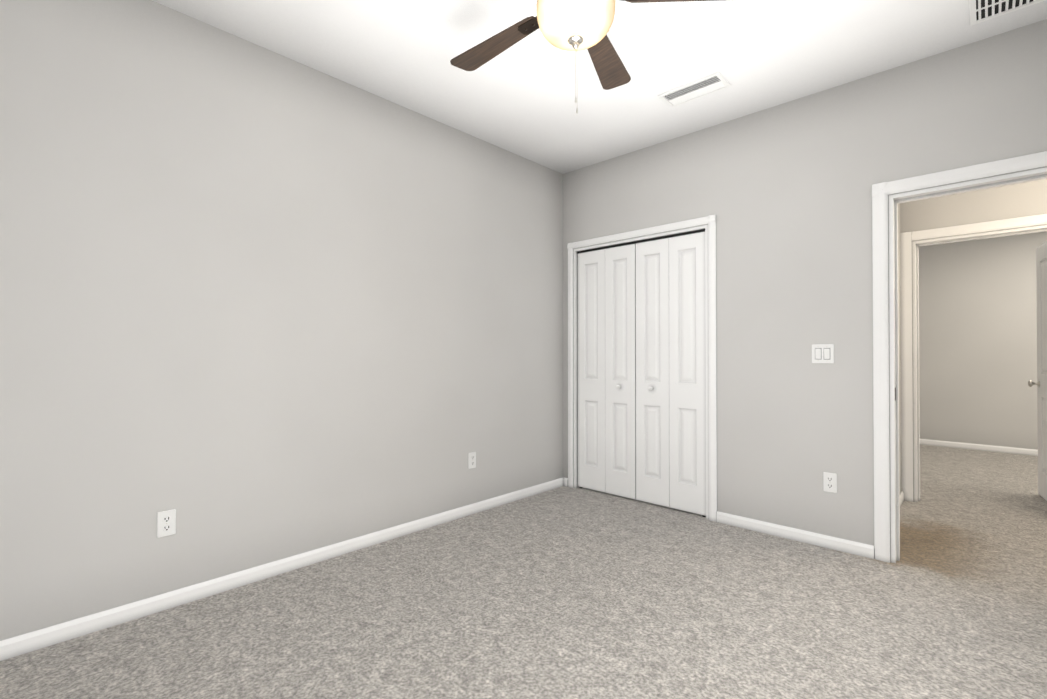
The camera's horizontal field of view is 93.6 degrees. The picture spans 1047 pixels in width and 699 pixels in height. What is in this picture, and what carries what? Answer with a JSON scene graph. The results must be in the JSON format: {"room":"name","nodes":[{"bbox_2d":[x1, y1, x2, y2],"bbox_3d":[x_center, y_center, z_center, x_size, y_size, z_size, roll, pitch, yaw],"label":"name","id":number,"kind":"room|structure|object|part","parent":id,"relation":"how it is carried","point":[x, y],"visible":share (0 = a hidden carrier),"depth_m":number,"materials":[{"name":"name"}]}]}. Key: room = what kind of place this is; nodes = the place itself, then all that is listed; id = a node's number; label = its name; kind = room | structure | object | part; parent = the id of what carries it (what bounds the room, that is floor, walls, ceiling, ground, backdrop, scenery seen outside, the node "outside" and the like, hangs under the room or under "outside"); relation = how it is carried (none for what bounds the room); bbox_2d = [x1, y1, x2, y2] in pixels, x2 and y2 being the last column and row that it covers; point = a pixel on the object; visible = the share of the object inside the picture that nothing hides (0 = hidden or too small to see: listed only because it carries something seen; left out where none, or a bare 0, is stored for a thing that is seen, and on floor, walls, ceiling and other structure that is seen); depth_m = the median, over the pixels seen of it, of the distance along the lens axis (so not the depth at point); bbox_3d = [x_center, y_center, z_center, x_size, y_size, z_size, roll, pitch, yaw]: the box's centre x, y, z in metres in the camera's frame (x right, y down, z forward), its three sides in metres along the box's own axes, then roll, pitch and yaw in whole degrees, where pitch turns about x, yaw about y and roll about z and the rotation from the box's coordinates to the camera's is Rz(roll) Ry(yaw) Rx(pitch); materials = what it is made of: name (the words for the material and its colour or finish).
{"room":"empty bedroom","nodes":[
{"label":"empty bedroom","id":0,"kind":"room"},
{"bbox_2d":[0,0,562,640],"bbox_3d":[-0.989,-0.189,3.013,0.140,2.740,4.030,0,-1,43],"label":"wall","id":1,"kind":"structure","parent":0,"point":[258,304],"depth_m":2.43,"materials":[{"name":"grey paint"}]},
{"bbox_2d":[157,509,175,537],"bbox_3d":[-1.619,0.789,2.230,0.007,0.115,0.070,0,-1,43],"label":"electrical outlet","id":2,"kind":"object","parent":1,"relation":"attached to","point":[166,523],"visible":1,"depth_m":2.23,"materials":[{"name":"white plastic"}]},
{"bbox_2d":[0,477,567,660],"bbox_3d":[-0.928,1.144,2.943,0.030,0.072,3.750,0,-1,43],"label":"baseboard","id":3,"kind":"structure","parent":1,"relation":"attached to","point":[15,646],"depth_m":2.40,"materials":[{"name":"white paint"}]},
{"bbox_2d":[468,452,475,468],"bbox_3d":[-0.369,0.801,3.553,0.007,0.115,0.070,0,-1,43],"label":"electrical outlet","id":4,"kind":"object","parent":1,"relation":"attached to","point":[471,459],"visible":1,"depth_m":3.55,"materials":[{"name":"white plastic"}]},
{"bbox_2d":[0,445,1046,698],"bbox_3d":[2.475,1.230,2.925,5.280,0.100,8.680,0,-1,43],"label":"floor","id":5,"kind":"structure","parent":0,"point":[570,593],"depth_m":2.15,"materials":[{"name":"carpet"}]},
{"bbox_2d":[152,0,1046,173],"bbox_3d":[2.475,-1.610,2.950,5.280,0.100,8.680,0,-1,43],"label":"ceiling","id":6,"kind":"structure","parent":0,"point":[517,98],"depth_m":2.60,"materials":[{"name":"white paint"}]},
{"bbox_2d":[450,0,725,113],"bbox_3d":[0.162,-1.232,1.911,1.274,0.674,1.330,0,-1,43],"label":"fan","id":7,"kind":"object","parent":6,"relation":"hanging from","point":[573,25],"visible":1,"depth_m":1.90,"materials":[{"name":"brown wood"}]},
{"bbox_3d":[0.199,-1.249,1.880,0.300,0.132,0.300,0,-1,43],"label":"lamp shade","id":8,"kind":"part","parent":7,"relation":"part of","materials":[{"name":"white glass"}]},
{"bbox_2d":[658,72,730,106],"bbox_3d":[1.025,-1.556,2.958,0.370,0.009,0.190,0,-1,43],"label":"ceiling vent","id":9,"kind":"object","parent":6,"relation":"in","point":[704,86],"visible":1,"depth_m":2.94,"materials":[{"name":"white plastic"}]},
{"bbox_2d":[969,0,1045,25],"bbox_3d":[2.159,-1.563,2.113,0.360,0.009,0.360,0,-1,43],"label":"ceiling vent","id":10,"kind":"object","parent":6,"relation":"in","point":[982,10],"visible":1,"depth_m":2.25,"materials":[{"name":"white plastic"}]},
{"bbox_2d":[563,19,1046,561],"bbox_3d":[2.011,-0.190,2.853,4.440,2.740,0.140,0,-1,43],"label":"wall","id":11,"kind":"structure","parent":0,"point":[783,191],"depth_m":3.02,"materials":[{"name":"grey paint"}]},
{"bbox_2d":[577,229,705,516],"bbox_3d":[0.875,0.168,3.852,1.142,2.040,0.072,0,-1,43],"label":"closet doors","id":12,"kind":"structure","parent":11,"relation":"in","point":[641,375],"depth_m":3.80,"materials":[{"name":"white paint"}]},
{"bbox_2d":[567,215,716,521],"bbox_3d":[0.906,0.130,3.884,1.296,2.117,0.159,0,-1,43],"label":"trim","id":13,"kind":"structure","parent":11,"relation":"attached to","point":[711,366],"depth_m":3.51,"materials":[{"name":"white paint"}]},
{"bbox_2d":[717,511,873,558],"bbox_3d":[1.653,1.146,3.074,0.888,0.072,0.014,0,-1,43],"label":"baseboard","id":14,"kind":"structure","parent":11,"relation":"attached to","point":[835,543],"depth_m":3.02,"materials":[{"name":"white paint"}]},
{"bbox_2d":[812,344,833,362],"bbox_3d":[1.796,0.025,2.951,0.116,0.115,0.010,0,-1,43],"label":"light switch","id":15,"kind":"object","parent":11,"relation":"attached to","point":[822,353],"visible":1,"depth_m":2.95,"materials":[{"name":"white plastic"}]},
{"bbox_2d":[823,472,836,492],"bbox_3d":[1.822,0.790,2.922,0.070,0.115,0.007,0,-1,43],"label":"electrical outlet","id":16,"kind":"object","parent":11,"relation":"attached to","point":[829,482],"visible":1,"depth_m":2.92,"materials":[{"name":"white plastic"}]},
{"bbox_2d":[872,151,1046,562],"bbox_3d":[2.381,0.121,2.502,0.967,2.112,0.174,0,-1,43],"label":"door frame","id":17,"kind":"structure","parent":11,"relation":"attached to","point":[886,436],"depth_m":2.73,"materials":[{"name":"white paint"}]},
{"bbox_2d":[898,203,901,492],"bbox_3d":[2.523,-0.185,3.505,0.140,2.740,1.510,0,-1,43],"label":"wall","id":18,"kind":"structure","parent":0,"point":[900,462],"depth_m":3.85,"materials":[{"name":"grey paint"}]},
{"bbox_2d":[900,491,903,505],"bbox_3d":[2.531,1.148,3.390,0.014,0.072,1.370,0,-1,43],"label":"baseboard","id":19,"kind":"structure","parent":18,"relation":"attached to","point":[901,497],"depth_m":3.73,"materials":[{"name":"white paint"}]},
{"bbox_2d":[900,179,1046,501],"bbox_3d":[3.853,-0.187,3.190,2.225,2.740,0.140,0,-1,43],"label":"wall","id":20,"kind":"structure","parent":0,"point":[1008,201],"depth_m":3.61,"materials":[{"name":"grey paint"}]},
{"bbox_2d":[900,214,1046,501],"bbox_3d":[3.418,0.130,3.599,1.027,2.112,0.174,0,-1,43],"label":"door frame","id":21,"kind":"structure","parent":20,"relation":"attached to","point":[909,282],"depth_m":3.85,"materials":[{"name":"white paint"}]},
{"bbox_2d":[1028,241,1046,500],"bbox_3d":[3.957,0.172,3.702,0.192,2.005,0.829,0,-1,43],"label":"door","id":22,"kind":"structure","parent":20,"relation":"in","point":[1041,283],"depth_m":3.92,"materials":[{"name":"white paint"}]},
{"bbox_2d":[918,231,1046,449],"bbox_3d":[5.735,-0.165,5.732,4.380,2.740,0.140,0,-1,43],"label":"wall","id":23,"kind":"structure","parent":0,"point":[977,336],"depth_m":5.89,"materials":[{"name":"grey paint"}]},
{"bbox_2d":[920,439,1037,455],"bbox_3d":[5.682,1.168,5.664,4.100,0.072,0.014,0,-1,43],"label":"baseboard","id":24,"kind":"structure","parent":23,"relation":"attached to","point":[1003,449],"depth_m":5.86,"materials":[{"name":"white paint"}]}
]}

